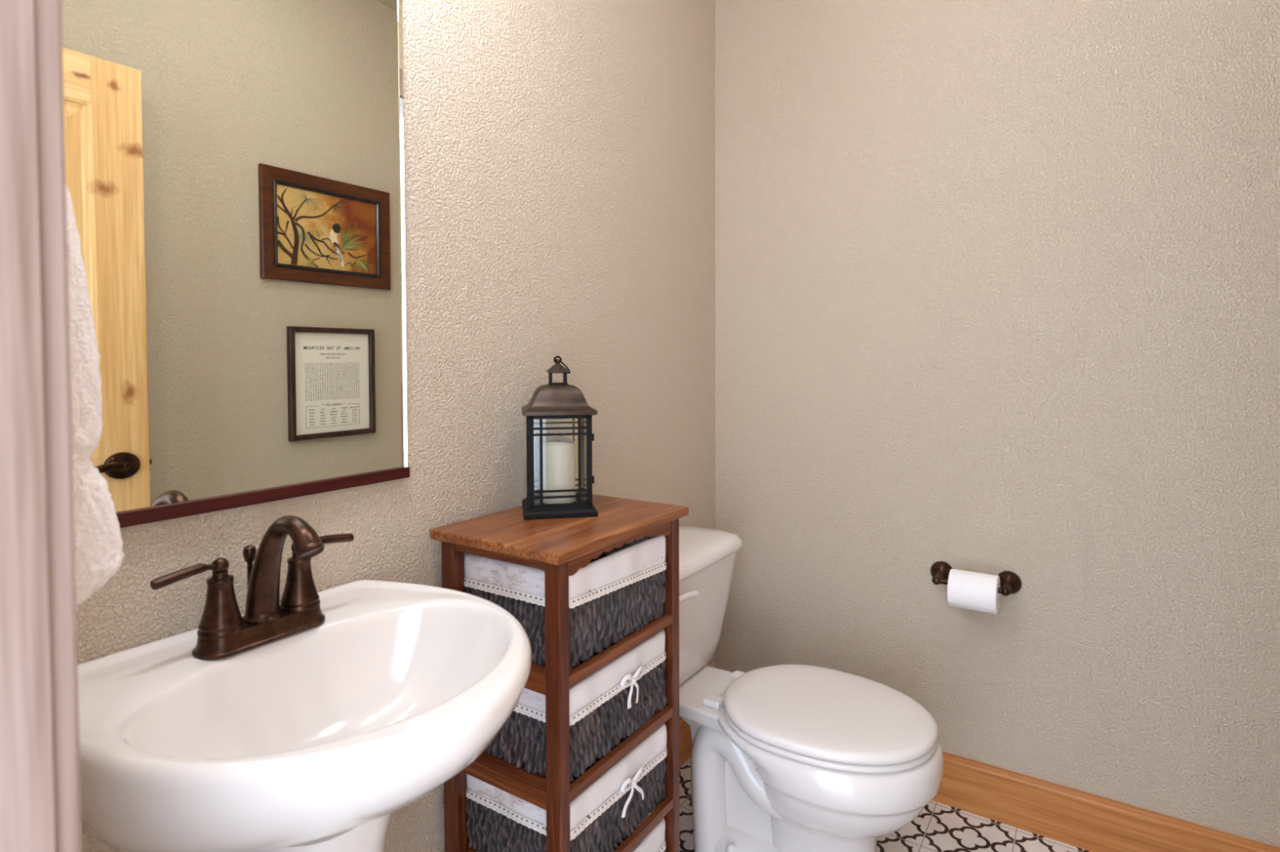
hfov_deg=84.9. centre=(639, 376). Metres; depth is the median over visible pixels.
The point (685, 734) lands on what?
baseboard
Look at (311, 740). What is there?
pedestal sink
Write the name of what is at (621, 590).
wicker basket
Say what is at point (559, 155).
wall
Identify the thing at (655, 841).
wicker basket
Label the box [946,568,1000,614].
toilet paper roll
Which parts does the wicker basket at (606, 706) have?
lace trim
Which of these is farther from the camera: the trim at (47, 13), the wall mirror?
the wall mirror
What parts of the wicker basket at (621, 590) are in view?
lace trim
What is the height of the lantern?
0.319 m
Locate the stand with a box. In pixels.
[430,494,688,851]
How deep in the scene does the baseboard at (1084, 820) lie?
1.74 m
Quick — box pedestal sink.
[77,579,532,851]
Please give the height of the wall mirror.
1.014 m
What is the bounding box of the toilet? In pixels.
[679,526,943,851]
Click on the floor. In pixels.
(939, 827)
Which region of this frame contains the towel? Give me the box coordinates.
[66,186,124,608]
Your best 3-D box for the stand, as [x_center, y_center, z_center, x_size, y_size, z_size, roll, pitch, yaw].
[-0.141,0.731,1.395,0.307,0.906,0.430,1,2,33]
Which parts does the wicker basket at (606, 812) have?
lace trim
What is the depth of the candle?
1.41 m
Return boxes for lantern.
[521,355,598,519]
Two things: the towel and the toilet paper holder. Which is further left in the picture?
the towel
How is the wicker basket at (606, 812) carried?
on the stand
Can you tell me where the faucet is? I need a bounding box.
[150,515,354,659]
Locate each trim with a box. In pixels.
[0,0,55,851]
[34,0,82,851]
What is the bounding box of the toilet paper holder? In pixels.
[929,560,1022,595]
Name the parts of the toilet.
flush lever, tank, tank lid, bowl, seat, seat lid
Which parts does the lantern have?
frame, ring handle, glass pane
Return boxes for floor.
[652,757,1090,851]
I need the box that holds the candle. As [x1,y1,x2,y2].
[542,438,575,503]
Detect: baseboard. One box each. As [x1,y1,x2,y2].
[679,716,692,768]
[932,751,1279,851]
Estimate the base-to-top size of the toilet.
0.735 m
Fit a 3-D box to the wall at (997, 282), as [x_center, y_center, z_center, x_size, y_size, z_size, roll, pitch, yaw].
[0.928,-0.168,1.896,1.558,2.670,0.120,1,2,33]
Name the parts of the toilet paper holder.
post, post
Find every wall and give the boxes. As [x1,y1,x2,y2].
[75,0,715,851]
[715,0,1279,847]
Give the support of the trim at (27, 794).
attached to the wall
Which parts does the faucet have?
lever, handle, lift rod, plate, spout, handle, lever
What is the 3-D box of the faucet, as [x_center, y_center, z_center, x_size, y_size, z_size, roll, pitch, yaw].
[-0.510,0.267,0.948,0.203,0.173,0.193,-1,2,-13]
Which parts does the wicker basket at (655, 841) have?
lace trim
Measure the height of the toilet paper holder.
0.060 m
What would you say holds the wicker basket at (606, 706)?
on the stand
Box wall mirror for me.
[61,0,409,528]
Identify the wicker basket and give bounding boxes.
[463,535,666,670]
[466,717,666,851]
[483,625,667,781]
[613,810,666,851]

